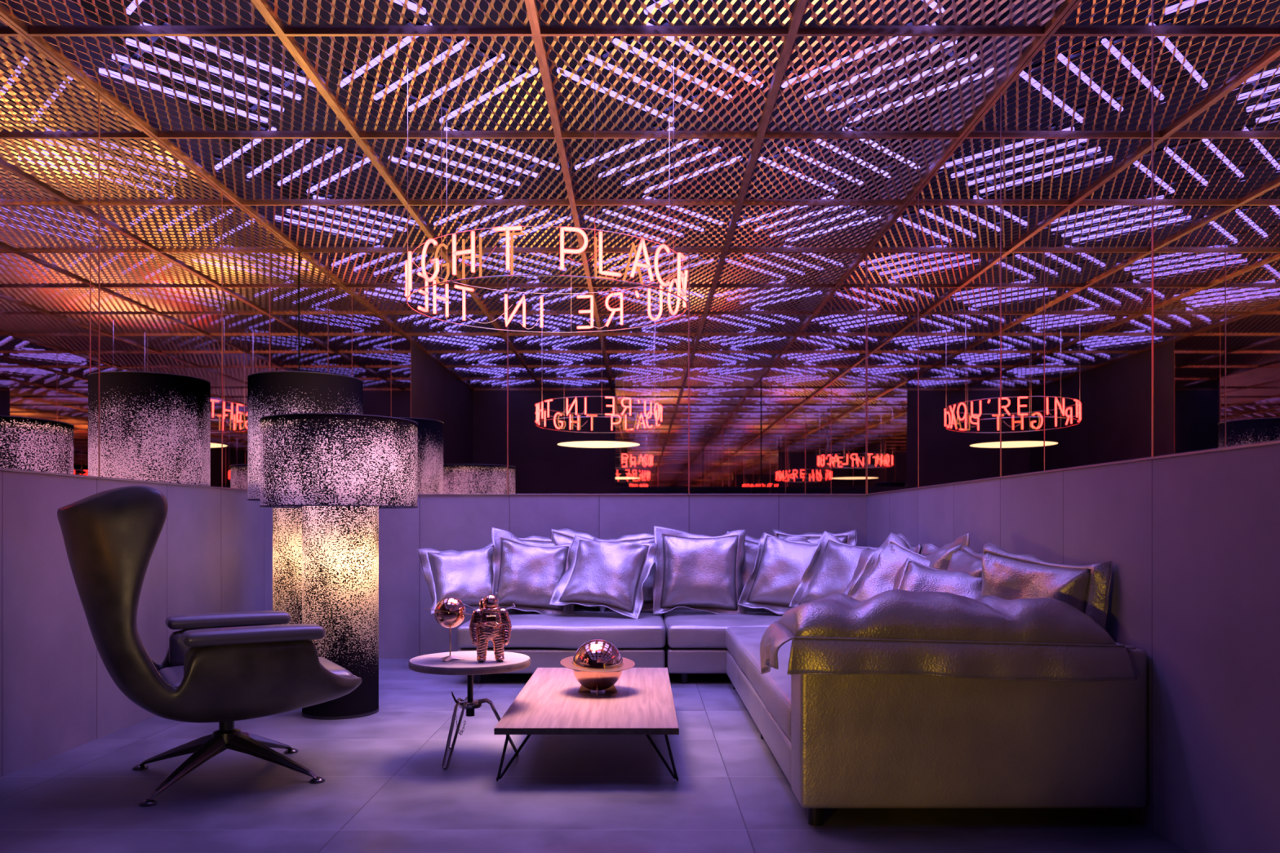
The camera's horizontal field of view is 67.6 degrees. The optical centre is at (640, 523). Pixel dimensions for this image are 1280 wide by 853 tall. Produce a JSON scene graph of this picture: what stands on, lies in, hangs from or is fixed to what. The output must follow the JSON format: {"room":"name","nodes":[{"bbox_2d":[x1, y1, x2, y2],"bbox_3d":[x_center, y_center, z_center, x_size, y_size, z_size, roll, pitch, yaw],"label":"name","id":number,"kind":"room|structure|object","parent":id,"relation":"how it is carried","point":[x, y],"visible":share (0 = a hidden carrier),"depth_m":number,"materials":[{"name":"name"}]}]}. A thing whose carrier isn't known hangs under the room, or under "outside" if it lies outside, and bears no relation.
{"room":"entertainment venue","nodes":[
{"label":"entertainment venue","id":0,"kind":"room"},
{"bbox_2d":[0,0,297,777],"bbox_3d":[-2.340,-0.605,3.084,0.120,3.020,6.856,0,0,0],"label":"wall","id":1,"kind":"structure","parent":0,"point":[212,553],"depth_m":3.94,"materials":[{"name":"paint"}]},
{"bbox_2d":[0,1,98,476],"bbox_3d":[-2.286,-1.028,3.654,0.012,1.666,0.751,0,0,0],"label":"wall mirror","id":2,"kind":"object","parent":1,"relation":"attached to","point":[49,116],"visible":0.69,"depth_m":3.67,"materials":[{"name":"clear glass"}]},
{"bbox_2d":[0,468,247,490],"bbox_3d":[-2.287,-0.192,3.074,0.026,0.005,6.636,0,0,0],"label":"trim","id":3,"kind":"structure","parent":1,"relation":"attached to","point":[0,468],"depth_m":4.09,"materials":[{"name":"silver metal"}]},
{"bbox_2d":[97,84,222,487],"bbox_3d":[-2.286,-1.028,4.623,0.012,1.666,1.184,0,0,0],"label":"wall mirror","id":4,"kind":"object","parent":1,"relation":"attached to","point":[160,219],"visible":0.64,"depth_m":4.52,"materials":[{"name":"clear glass"}]},
{"bbox_2d":[222,182,298,489],"bbox_3d":[-2.286,-1.028,5.803,0.012,1.666,1.174,0,0,0],"label":"wall mirror","id":5,"kind":"object","parent":1,"relation":"attached to","point":[260,269],"visible":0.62,"depth_m":5.55,"materials":[{"name":"clear glass"}]},
{"bbox_2d":[213,124,370,192],"bbox_3d":[-1.806,-1.885,4.970,0.600,0.044,0.710,0,0,-45],"label":"tube light","id":6,"kind":"object","parent":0,"point":[298,144],"visible":0.66,"depth_m":4.96,"materials":[{"name":"white glass"}]},
{"bbox_2d":[387,123,559,193],"bbox_3d":[-0.859,-1.885,4.970,0.600,0.044,0.710,0,0,45],"label":"tube light","id":7,"kind":"object","parent":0,"point":[545,160],"visible":0.61,"depth_m":4.96,"materials":[{"name":"white glass"}]},
{"bbox_2d":[71,0,1016,208],"bbox_3d":[-0.386,-2.165,3.074,4.389,0.100,7.236,0,0,0],"label":"ceiling","id":8,"kind":"structure","parent":0,"point":[383,5],"depth_m":4.58,"materials":[{"name":"black metal"}]},
{"bbox_2d":[0,0,280,35],"bbox_3d":[-1.806,-1.827,3.074,0.947,0.032,0.948,0,0,0],"label":"ceiling panel","id":9,"kind":"object","parent":8,"relation":"attached to","point":[87,29],"visible":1,"depth_m":3.54,"materials":[{"name":"brown metal"}]},
{"bbox_2d":[126,0,149,14],"bbox_3d":[-1.806,-1.885,3.074,0.600,0.044,0.710,0,0,-45],"label":"tube light","id":10,"kind":"object","parent":9,"relation":"attached to","point":[132,6],"visible":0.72,"depth_m":3.46,"materials":[{"name":"white glass"}]},
{"bbox_2d":[26,35,356,137],"bbox_3d":[-1.806,-1.827,4.022,0.947,0.032,0.948,0,0,0],"label":"ceiling panel","id":11,"kind":"object","parent":8,"relation":"attached to","point":[39,40],"visible":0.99,"depth_m":4.02,"materials":[{"name":"brown metal"}]},
{"bbox_2d":[98,17,315,123],"bbox_3d":[-1.806,-1.885,4.022,0.710,0.044,0.600,0,0,-45],"label":"tube light","id":12,"kind":"object","parent":11,"relation":"attached to","point":[144,46],"visible":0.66,"depth_m":4.00,"materials":[{"name":"white glass"}]},
{"bbox_2d":[155,137,405,204],"bbox_3d":[-1.806,-1.827,4.970,0.947,0.032,0.948,0,0,0],"label":"ceiling panel","id":13,"kind":"object","parent":8,"relation":"attached to","point":[167,143],"visible":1,"depth_m":5.00,"materials":[{"name":"brown metal"}]},
{"bbox_2d":[240,204,440,252],"bbox_3d":[-1.806,-1.827,5.918,0.947,0.032,0.948,0,0,0],"label":"ceiling panel","id":14,"kind":"object","parent":8,"relation":"attached to","point":[250,209],"visible":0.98,"depth_m":5.95,"materials":[{"name":"brown metal"}]},
{"bbox_2d":[275,191,417,242],"bbox_3d":[-1.806,-1.885,5.918,0.710,0.044,0.600,0,0,-45],"label":"tube light","id":15,"kind":"object","parent":14,"relation":"attached to","point":[329,194],"visible":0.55,"depth_m":5.91,"materials":[{"name":"white glass"}]},
{"bbox_2d":[255,0,536,35],"bbox_3d":[-0.859,-1.827,3.074,0.947,0.032,0.948,0,0,0],"label":"ceiling panel","id":16,"kind":"object","parent":8,"relation":"attached to","point":[290,29],"visible":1,"depth_m":3.52,"materials":[{"name":"brown metal"}]},
{"bbox_2d":[393,0,426,14],"bbox_3d":[-0.859,-1.885,3.074,0.600,0.044,0.710,0,0,45],"label":"tube light","id":17,"kind":"object","parent":16,"relation":"attached to","point":[411,6],"visible":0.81,"depth_m":3.46,"materials":[{"name":"white glass"}]},
{"bbox_2d":[281,35,558,137],"bbox_3d":[-0.859,-1.827,4.022,0.947,0.032,0.948,0,0,0],"label":"ceiling panel","id":18,"kind":"object","parent":8,"relation":"attached to","point":[290,39],"visible":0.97,"depth_m":4.01,"materials":[{"name":"brown metal"}]},
{"bbox_2d":[337,17,537,123],"bbox_3d":[-0.859,-1.885,4.022,0.710,0.044,0.600,0,0,45],"label":"tube light","id":19,"kind":"object","parent":18,"relation":"attached to","point":[456,46],"visible":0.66,"depth_m":4.00,"materials":[{"name":"white glass"}]},
{"bbox_2d":[404,17,688,333],"bbox_3d":[-0.382,-1.359,3.996,1.166,0.945,1.167,0,0,0],"label":"sign","id":20,"kind":"object","parent":18,"relation":"hanging from","point":[681,276],"visible":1,"depth_m":3.60,"materials":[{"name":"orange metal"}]},
{"bbox_2d":[357,137,573,204],"bbox_3d":[-0.859,-1.827,4.970,0.947,0.032,0.948,0,0,0],"label":"ceiling panel","id":21,"kind":"object","parent":8,"relation":"attached to","point":[363,141],"visible":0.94,"depth_m":4.99,"materials":[{"name":"brown metal"}]},
{"bbox_2d":[406,204,582,252],"bbox_3d":[-0.859,-1.827,5.918,0.947,0.032,0.948,0,0,0],"label":"ceiling panel","id":22,"kind":"object","parent":8,"relation":"attached to","point":[411,207],"visible":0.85,"depth_m":5.88,"materials":[{"name":"brown metal"}]},
{"bbox_2d":[433,192,570,242],"bbox_3d":[-0.859,-1.885,5.918,0.710,0.044,0.600,0,0,45],"label":"tube light","id":23,"kind":"object","parent":22,"relation":"attached to","point":[542,212],"visible":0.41,"depth_m":5.89,"materials":[{"name":"white glass"}]},
{"bbox_2d":[580,78,643,108],"bbox_3d":[-0.121,-1.885,4.149,0.362,0.044,0.043,0,0,-45],"label":"tube light","id":24,"kind":"object","parent":8,"relation":"attached to","point":[612,93],"depth_m":4.16,"materials":[{"name":"white glass"}]},
{"bbox_2d":[633,75,666,94],"bbox_3d":[0.038,-1.885,4.071,0.203,0.044,0.042,0,0,-45],"label":"tube light","id":25,"kind":"object","parent":8,"relation":"attached to","point":[636,79],"depth_m":4.08,"materials":[{"name":"white glass"}]},
{"bbox_2d":[573,204,739,252],"bbox_3d":[0.088,-1.827,5.918,0.947,0.032,0.948,0,0,0],"label":"ceiling panel","id":26,"kind":"object","parent":8,"relation":"attached to","point":[588,249],"visible":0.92,"depth_m":5.92,"materials":[{"name":"brown metal"}]},
{"bbox_2d":[584,191,723,242],"bbox_3d":[0.088,-1.885,5.918,0.710,0.044,0.600,0,0,-45],"label":"tube light","id":27,"kind":"object","parent":26,"relation":"attached to","point":[651,196],"visible":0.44,"depth_m":5.91,"materials":[{"name":"white glass"}]},
{"bbox_2d":[558,137,759,204],"bbox_3d":[0.088,-1.827,4.970,0.947,0.032,0.948,0,0,0],"label":"ceiling panel","id":28,"kind":"object","parent":8,"relation":"attached to","point":[580,201],"visible":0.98,"depth_m":4.98,"materials":[{"name":"brown metal"}]},
{"bbox_2d":[536,35,791,137],"bbox_3d":[0.088,-1.827,4.022,0.947,0.032,0.948,0,0,0],"label":"ceiling panel","id":29,"kind":"object","parent":8,"relation":"attached to","point":[785,39],"visible":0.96,"depth_m":3.99,"materials":[{"name":"brown metal"}]},
{"bbox_2d":[561,35,636,81],"bbox_3d":[-0.111,-1.885,3.877,0.269,0.044,0.442,0,0,-45],"label":"tube light","id":30,"kind":"object","parent":29,"relation":"attached to","point":[604,54],"depth_m":3.89,"materials":[{"name":"white glass"}]},
{"bbox_2d":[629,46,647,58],"bbox_3d":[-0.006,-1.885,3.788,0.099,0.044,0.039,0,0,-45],"label":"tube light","id":31,"kind":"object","parent":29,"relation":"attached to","point":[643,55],"depth_m":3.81,"materials":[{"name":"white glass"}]},
{"bbox_2d":[648,56,666,67],"bbox_3d":[0.070,-1.885,3.865,0.094,0.044,0.038,0,0,-45],"label":"tube light","id":32,"kind":"object","parent":29,"relation":"attached to","point":[661,64],"depth_m":3.88,"materials":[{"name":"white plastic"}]},
{"bbox_2d":[660,18,671,25],"bbox_3d":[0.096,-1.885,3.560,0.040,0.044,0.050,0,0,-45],"label":"tube light","id":33,"kind":"object","parent":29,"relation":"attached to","point":[664,22],"depth_m":3.62,"materials":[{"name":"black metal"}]},
{"bbox_2d":[676,69,693,80],"bbox_3d":[0.181,-1.885,3.975,0.098,0.044,0.039,0,0,-45],"label":"tube light","id":34,"kind":"object","parent":29,"relation":"attached to","point":[679,73],"depth_m":3.98,"materials":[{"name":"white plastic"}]},
{"bbox_2d":[642,79,732,122],"bbox_3d":[0.227,-1.885,4.206,0.239,0.044,0.455,0,0,-45],"label":"tube light","id":35,"kind":"object","parent":29,"relation":"attached to","point":[715,86],"depth_m":4.25,"materials":[{"name":"white glass"}]},
{"bbox_2d":[724,66,759,86],"bbox_3d":[0.424,-1.885,3.997,0.095,0.044,0.205,0,0,-45],"label":"tube light","id":36,"kind":"object","parent":29,"relation":"attached to","point":[757,69],"depth_m":4.02,"materials":[{"name":"white glass"}]},
{"bbox_2d":[528,0,802,35],"bbox_3d":[0.088,-1.827,3.074,0.947,0.032,0.948,0,0,0],"label":"ceiling panel","id":37,"kind":"object","parent":8,"relation":"attached to","point":[658,29],"visible":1,"depth_m":3.50,"materials":[{"name":"brown metal"}]},
{"bbox_2d":[644,0,674,14],"bbox_3d":[0.088,-1.885,3.074,0.600,0.044,0.710,0,0,-45],"label":"tube light","id":38,"kind":"object","parent":37,"relation":"attached to","point":[650,8],"visible":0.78,"depth_m":3.46,"materials":[{"name":"white glass"}]},
{"bbox_2d":[724,204,905,252],"bbox_3d":[1.035,-1.827,5.918,0.947,0.032,0.948,0,0,0],"label":"ceiling panel","id":39,"kind":"object","parent":8,"relation":"attached to","point":[893,215],"visible":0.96,"depth_m":5.95,"materials":[{"name":"brown metal"}]},
{"bbox_2d":[736,191,880,241],"bbox_3d":[1.035,-1.885,5.918,0.710,0.044,0.600,0,0,45],"label":"tube light","id":40,"kind":"object","parent":39,"relation":"attached to","point":[821,194],"visible":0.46,"depth_m":5.92,"materials":[{"name":"white glass"}]},
{"bbox_2d":[739,137,961,204],"bbox_3d":[1.035,-1.827,4.970,0.947,0.032,0.948,0,0,0],"label":"ceiling panel","id":41,"kind":"object","parent":8,"relation":"attached to","point":[951,143],"visible":0.97,"depth_m":4.97,"materials":[{"name":"brown metal"}]},
{"bbox_2d":[758,123,919,193],"bbox_3d":[1.035,-1.885,4.970,0.600,0.044,0.710,0,0,45],"label":"tube light","id":42,"kind":"object","parent":41,"relation":"attached to","point":[859,125],"visible":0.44,"depth_m":4.96,"materials":[{"name":"white glass"}]},
{"bbox_2d":[760,35,1047,137],"bbox_3d":[1.035,-1.827,4.022,0.947,0.032,0.948,0,0,0],"label":"ceiling panel","id":43,"kind":"object","parent":8,"relation":"attached to","point":[1036,40],"visible":0.98,"depth_m":4.00,"materials":[{"name":"brown metal"}]},
{"bbox_2d":[781,17,994,123],"bbox_3d":[1.035,-1.885,4.022,0.710,0.044,0.600,0,0,45],"label":"tube light","id":44,"kind":"object","parent":43,"relation":"attached to","point":[909,22],"visible":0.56,"depth_m":4.00,"materials":[{"name":"white glass"}]},
{"bbox_2d":[791,0,1075,35],"bbox_3d":[1.035,-1.827,3.074,0.947,0.032,0.948,0,0,0],"label":"ceiling panel","id":45,"kind":"object","parent":8,"relation":"attached to","point":[1054,18],"visible":1,"depth_m":3.49,"materials":[{"name":"brown metal"}]},
{"bbox_2d":[928,0,937,8],"bbox_3d":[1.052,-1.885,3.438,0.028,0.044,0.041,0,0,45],"label":"tube light","id":46,"kind":"object","parent":45,"relation":"attached to","point":[932,5],"depth_m":3.45,"materials":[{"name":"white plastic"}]},
{"bbox_2d":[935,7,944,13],"bbox_3d":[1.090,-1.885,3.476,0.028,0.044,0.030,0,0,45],"label":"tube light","id":47,"kind":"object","parent":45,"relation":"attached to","point":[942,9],"depth_m":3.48,"materials":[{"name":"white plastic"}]},
{"bbox_2d":[297,208,868,658],"bbox_3d":[-0.386,-0.605,6.452,3.989,3.020,0.120,0,0,0],"label":"wall","id":48,"kind":"structure","parent":0,"point":[407,629],"depth_m":6.39,"materials":[{"name":"paint"}]},
{"bbox_2d":[299,244,328,373],"bbox_3d":[-2.182,-1.028,6.398,0.192,1.666,0.012,0,0,0],"label":"wall mirror","id":49,"kind":"object","parent":48,"relation":"attached to","point":[313,266],"visible":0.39,"depth_m":6.39,"materials":[{"name":"clear glass"}]},
{"bbox_2d":[328,244,507,493],"bbox_3d":[-1.485,-1.028,6.398,1.199,1.666,0.012,0,0,0],"label":"wall mirror","id":50,"kind":"object","parent":48,"relation":"attached to","point":[451,380],"visible":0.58,"depth_m":6.39,"materials":[{"name":"clear glass"}]},
{"bbox_2d":[508,244,688,493],"bbox_3d":[-0.280,-1.028,6.398,1.210,1.666,0.012,0,0,0],"label":"wall mirror","id":51,"kind":"object","parent":48,"relation":"attached to","point":[597,412],"visible":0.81,"depth_m":6.39,"materials":[{"name":"clear glass"}]},
{"bbox_2d":[417,494,866,495],"bbox_3d":[-0.386,-0.192,6.399,3.789,0.005,0.026,0,0,0],"label":"trim","id":52,"kind":"structure","parent":48,"relation":"attached to","point":[417,495],"depth_m":6.39,"materials":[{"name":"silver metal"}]},
{"bbox_2d":[688,244,866,493],"bbox_3d":[0.918,-1.028,6.398,1.184,1.666,0.012,0,0,0],"label":"wall mirror","id":53,"kind":"object","parent":48,"relation":"attached to","point":[778,340],"visible":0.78,"depth_m":6.39,"materials":[{"name":"clear glass"}]},
{"bbox_2d":[0,658,1189,852],"bbox_3d":[-0.386,0.965,3.074,4.389,0.120,7.236,0,0,0],"label":"floor","id":54,"kind":"structure","parent":0,"point":[386,788],"depth_m":3.17,"materials":[{"name":"tile"}]},
{"bbox_2d":[57,485,361,806],"bbox_3d":[-1.522,0.392,3.411,0.952,1.026,0.714,0,0,-31],"label":"lounge chair","id":55,"kind":"object","parent":54,"relation":"on","point":[224,668],"visible":1,"depth_m":3.11,"materials":[{"name":"grey leather"}]},
{"bbox_2d":[158,657,354,693],"bbox_3d":[-1.407,0.568,3.484,0.625,0.105,0.470,0,0,-31],"label":"seat cushion","id":56,"kind":"object","parent":55,"relation":"on","point":[173,675],"depth_m":3.44,"materials":[{"name":"grey leather"}]},
{"bbox_2d":[247,371,363,624],"bbox_3d":[-1.851,0.055,5.300,0.608,1.701,0.608,0,0,0],"label":"floor lamp","id":57,"kind":"object","parent":54,"relation":"on","point":[268,393],"visible":0.44,"depth_m":5.11,"materials":[{"name":"fabric"}]},
{"bbox_2d":[259,413,417,719],"bbox_3d":[-1.435,0.209,4.580,0.722,1.392,0.722,0,0,0],"label":"floor lamp","id":58,"kind":"object","parent":54,"relation":"on","point":[338,468],"visible":1,"depth_m":4.41,"materials":[{"name":"fabric"}]},
{"bbox_2d":[408,650,530,769],"bbox_3d":[-0.655,0.712,3.680,0.461,0.383,0.461,0,0,0],"label":"side table","id":59,"kind":"object","parent":54,"relation":"on","point":[431,664],"visible":0.95,"depth_m":3.59,"materials":[{"name":"brown wood"}]},
{"bbox_2d":[424,596,471,662],"bbox_3d":[-0.727,0.401,3.655,0.195,0.240,0.195,0,0,0],"label":"ornament","id":60,"kind":"object","parent":59,"relation":"on","point":[450,612],"visible":0.98,"depth_m":3.61,"materials":[{"name":"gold metal"}]},
{"bbox_2d":[468,594,511,662],"bbox_3d":[-0.568,0.395,3.619,0.161,0.252,0.107,0,0,-12],"label":"figurine","id":61,"kind":"object","parent":59,"relation":"on","point":[488,622],"visible":1,"depth_m":3.59,"materials":[{"name":"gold metal"}]},
{"bbox_2d":[456,609,665,684],"bbox_3d":[-0.448,0.645,5.862,1.186,0.520,1.039,0,0,0],"label":"sofa","id":62,"kind":"object","parent":54,"relation":"on","point":[547,639],"visible":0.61,"depth_m":5.36,"materials":[{"name":"leather"}]},
{"bbox_2d":[416,542,515,615],"bbox_3d":[-1.094,0.327,5.979,0.561,0.450,0.363,0,0,-19],"label":"pillow","id":63,"kind":"object","parent":62,"relation":"on","point":[467,575],"visible":0.77,"depth_m":5.92,"materials":[{"name":"leather"}]},
{"bbox_2d":[491,527,573,614],"bbox_3d":[-0.679,0.319,6.019,0.534,0.586,0.273,0,0,-5],"label":"pillow","id":64,"kind":"object","parent":62,"relation":"on","point":[526,575],"visible":0.84,"depth_m":5.95,"materials":[{"name":"leather"}]},
{"bbox_2d":[506,536,573,611],"bbox_3d":[-0.683,0.331,6.197,0.602,0.511,0.202,0,0,-15],"label":"pillow","id":65,"kind":"object","parent":62,"relation":"on","point":[539,540],"visible":0.09,"depth_m":6.20,"materials":[{"name":"leather"}]},
{"bbox_2d":[456,610,665,648],"bbox_3d":[-0.448,0.632,5.832,1.186,0.147,0.978,0,0,0],"label":"seat cushion","id":66,"kind":"object","parent":62,"relation":"on","point":[530,629],"depth_m":5.35,"materials":[{"name":"leather"}]},
{"bbox_2d":[549,528,614,611],"bbox_3d":[-0.404,0.312,6.242,0.616,0.555,0.228,0,0,9],"label":"pillow","id":67,"kind":"object","parent":62,"relation":"on","point":[560,536],"visible":0.16,"depth_m":6.24,"materials":[{"name":"leather"}]},
{"bbox_2d":[549,535,658,618],"bbox_3d":[-0.221,0.322,5.861,0.590,0.495,0.377,0,0,16],"label":"pillow","id":68,"kind":"object","parent":62,"relation":"on","point":[612,575],"visible":1,"depth_m":5.79,"materials":[{"name":"leather"}]},
{"bbox_2d":[593,533,684,612],"bbox_3d":[-0.015,0.322,6.161,0.582,0.548,0.224,0,0,-2],"label":"pillow","id":69,"kind":"object","parent":62,"relation":"on","point":[647,587],"visible":0.22,"depth_m":6.11,"materials":[{"name":"leather"}]},
{"bbox_2d":[493,667,679,781],"bbox_3d":[-0.186,0.804,3.985,0.639,0.199,1.382,0,0,0],"label":"coffee table","id":70,"kind":"object","parent":54,"relation":"on","point":[550,702],"visible":0.98,"depth_m":3.63,"materials":[{"name":"brown wood"}]},
{"bbox_2d":[560,639,635,695],"bbox_3d":[-0.179,0.595,4.000,0.312,0.220,0.311,0,0,0],"label":"ornament","id":71,"kind":"object","parent":70,"relation":"on","point":[597,664],"visible":1,"depth_m":3.93,"materials":[{"name":"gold metal"}]},
{"bbox_2d":[662,607,782,684],"bbox_3d":[0.825,0.645,5.862,1.366,0.520,1.041,0,0,0],"label":"sofa","id":72,"kind":"object","parent":54,"relation":"on","point":[695,640],"visible":0.32,"depth_m":5.36,"materials":[{"name":"leather"}]},
{"bbox_2d":[653,525,746,614],"bbox_3d":[0.373,0.308,6.022,0.589,0.583,0.257,0,0,1],"label":"pillow","id":73,"kind":"object","parent":72,"relation":"on","point":[698,572],"visible":0.98,"depth_m":5.95,"materials":[{"name":"leather"}]},
{"bbox_2d":[663,610,782,648],"bbox_3d":[0.825,0.632,5.831,1.366,0.149,0.979,0,0,0],"label":"seat cushion","id":74,"kind":"object","parent":72,"relation":"on","point":[684,629],"depth_m":5.41,"materials":[{"name":"leather"}]},
{"bbox_2d":[726,531,809,608],"bbox_3d":[0.783,0.319,6.161,0.610,0.532,0.248,0,0,9],"label":"pillow","id":75,"kind":"object","parent":72,"relation":"on","point":[751,546],"visible":0.12,"depth_m":6.13,"materials":[{"name":"leather"}]},
{"bbox_2d":[737,532,817,614],"bbox_3d":[0.940,0.307,5.914,0.595,0.502,0.347,0,0,28],"label":"pillow","id":76,"kind":"object","parent":72,"relation":"on","point":[780,566],"visible":0.66,"depth_m":5.87,"materials":[{"name":"leather"}]},
{"bbox_2d":[763,528,857,610],"bbox_3d":[1.099,0.315,6.212,0.591,0.546,0.208,0,0,25],"label":"pillow","id":77,"kind":"object","parent":72,"relation":"on","point":[848,537],"visible":0.15,"depth_m":6.18,"materials":[{"name":"leather"}]},
{"bbox_2d":[725,626,1146,826],"bbox_3d":[0.983,0.639,4.088,1.036,0.531,2.533,0,0,0],"label":"sofa","id":78,"kind":"object","parent":54,"relation":"on","point":[846,740],"visible":0.68,"depth_m":2.82,"materials":[{"name":"leather"}]},
{"bbox_2d":[725,626,791,739],"bbox_3d":[0.950,0.632,4.185,0.970,0.149,2.340,0,0,0],"label":"seat cushion","id":79,"kind":"object","parent":78,"relation":"on","point":[771,690],"depth_m":3.89,"materials":[{"name":"leather"}]},
{"bbox_2d":[788,530,866,607],"bbox_3d":[1.177,0.320,5.500,0.337,0.548,0.563,0,0,-42],"label":"pillow","id":80,"kind":"object","parent":78,"relation":"on","point":[833,564],"visible":0.48,"depth_m":5.53,"materials":[{"name":"leather"}]},
{"bbox_2d":[842,543,932,595],"bbox_3d":[1.228,0.323,4.942,0.344,0.442,0.541,0,0,-22],"label":"pillow","id":81,"kind":"object","parent":78,"relation":"on","point":[864,554],"visible":0.11,"depth_m":5.05,"materials":[{"name":"leather"}]},
{"bbox_2d":[847,532,929,600],"bbox_3d":[1.178,0.319,4.290,0.354,0.552,0.604,0,0,-33],"label":"pillow","id":82,"kind":"object","parent":78,"relation":"on","point":[877,575],"visible":0.3,"depth_m":4.37,"materials":[{"name":"leather"}]},
{"bbox_2d":[896,533,920,553],"bbox_3d":[1.340,0.330,4.902,0.208,0.556,0.657,0,0,-5],"label":"pillow","id":83,"kind":"object","parent":78,"relation":"on","point":[910,544],"visible":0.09,"depth_m":4.93,"materials":[{"name":"leather"}]},
{"bbox_2d":[893,558,982,599],"bbox_3d":[1.145,0.356,3.661,0.367,0.428,0.535,0,0,-44],"label":"pillow","id":84,"kind":"object","parent":78,"relation":"on","point":[912,576],"visible":0.16,"depth_m":3.69,"materials":[{"name":"leather"}]},
{"bbox_2d":[919,533,969,570],"bbox_3d":[1.329,0.317,4.306,0.206,0.553,0.600,0,0,-14],"label":"pillow","id":85,"kind":"object","parent":78,"relation":"on","point":[939,558],"visible":0.2,"depth_m":4.18,"materials":[{"name":"leather"}]},
{"bbox_2d":[760,589,1137,681],"bbox_3d":[0.914,0.354,2.976,1.071,0.298,0.428,0,0,0],"label":"throw blanket","id":86,"kind":"object","parent":78,"relation":"on","point":[894,631],"visible":1,"depth_m":2.80,"materials":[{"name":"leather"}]},
{"bbox_2d":[946,546,983,577],"bbox_3d":[1.271,0.337,3.785,0.278,0.486,0.569,0,0,-5],"label":"pillow","id":87,"kind":"object","parent":78,"relation":"on","point":[968,560],"visible":0.12,"depth_m":3.80,"materials":[{"name":"leather"}]},
{"bbox_2d":[981,542,1112,630],"bbox_3d":[1.344,0.343,3.268,0.201,0.547,0.573,0,0,-26],"label":"pillow","id":88,"kind":"object","parent":78,"relation":"on","point":[1006,575],"visible":0.33,"depth_m":3.15,"materials":[{"name":"leather"}]},
{"bbox_2d":[574,123,742,193],"bbox_3d":[0.088,-1.885,4.970,0.600,0.044,0.710,0,0,-45],"label":"tube light","id":89,"kind":"object","parent":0,"point":[700,144],"visible":0.5,"depth_m":4.96,"materials":[{"name":"white glass"}]},
{"bbox_2d":[866,0,1279,852],"bbox_3d":[1.569,-0.605,3.084,0.120,3.020,6.856,0,0,0],"label":"wall","id":90,"kind":"structure","parent":0,"point":[1192,542],"depth_m":2.68,"materials":[{"name":"paint"}]},
{"bbox_2d":[866,190,918,493],"bbox_3d":[1.515,-1.028,5.795,0.012,1.666,1.189,0,0,0],"label":"wall mirror","id":91,"kind":"object","parent":90,"relation":"attached to","point":[892,260],"visible":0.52,"depth_m":5.70,"materials":[{"name":"clear glass"}]},
{"bbox_2d":[918,90,1001,487],"bbox_3d":[1.515,-1.028,4.605,0.012,1.666,1.189,0,0,0],"label":"wall mirror","id":92,"kind":"object","parent":90,"relation":"attached to","point":[960,202],"visible":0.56,"depth_m":4.51,"materials":[{"name":"clear glass"}]},
{"bbox_2d":[866,440,1279,494],"bbox_3d":[1.516,-0.192,3.074,0.026,0.005,6.636,0,0,0],"label":"trim","id":93,"kind":"structure","parent":90,"relation":"attached to","point":[1277,442],"depth_m":2.99,"materials":[{"name":"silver metal"}]},
{"bbox_2d":[1001,0,1154,476],"bbox_3d":[1.515,-1.028,3.415,0.012,1.666,1.189,0,0,0],"label":"wall mirror","id":94,"kind":"object","parent":90,"relation":"attached to","point":[1077,114],"visible":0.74,"depth_m":3.29,"materials":[{"name":"clear glass"}]},
{"bbox_2d":[1153,0,1279,457],"bbox_3d":[1.515,-1.028,2.225,0.012,1.666,1.189,0,0,0],"label":"wall mirror","id":95,"kind":"object","parent":90,"relation":"attached to","point":[1216,63],"visible":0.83,"depth_m":2.52,"materials":[{"name":"clear glass"}]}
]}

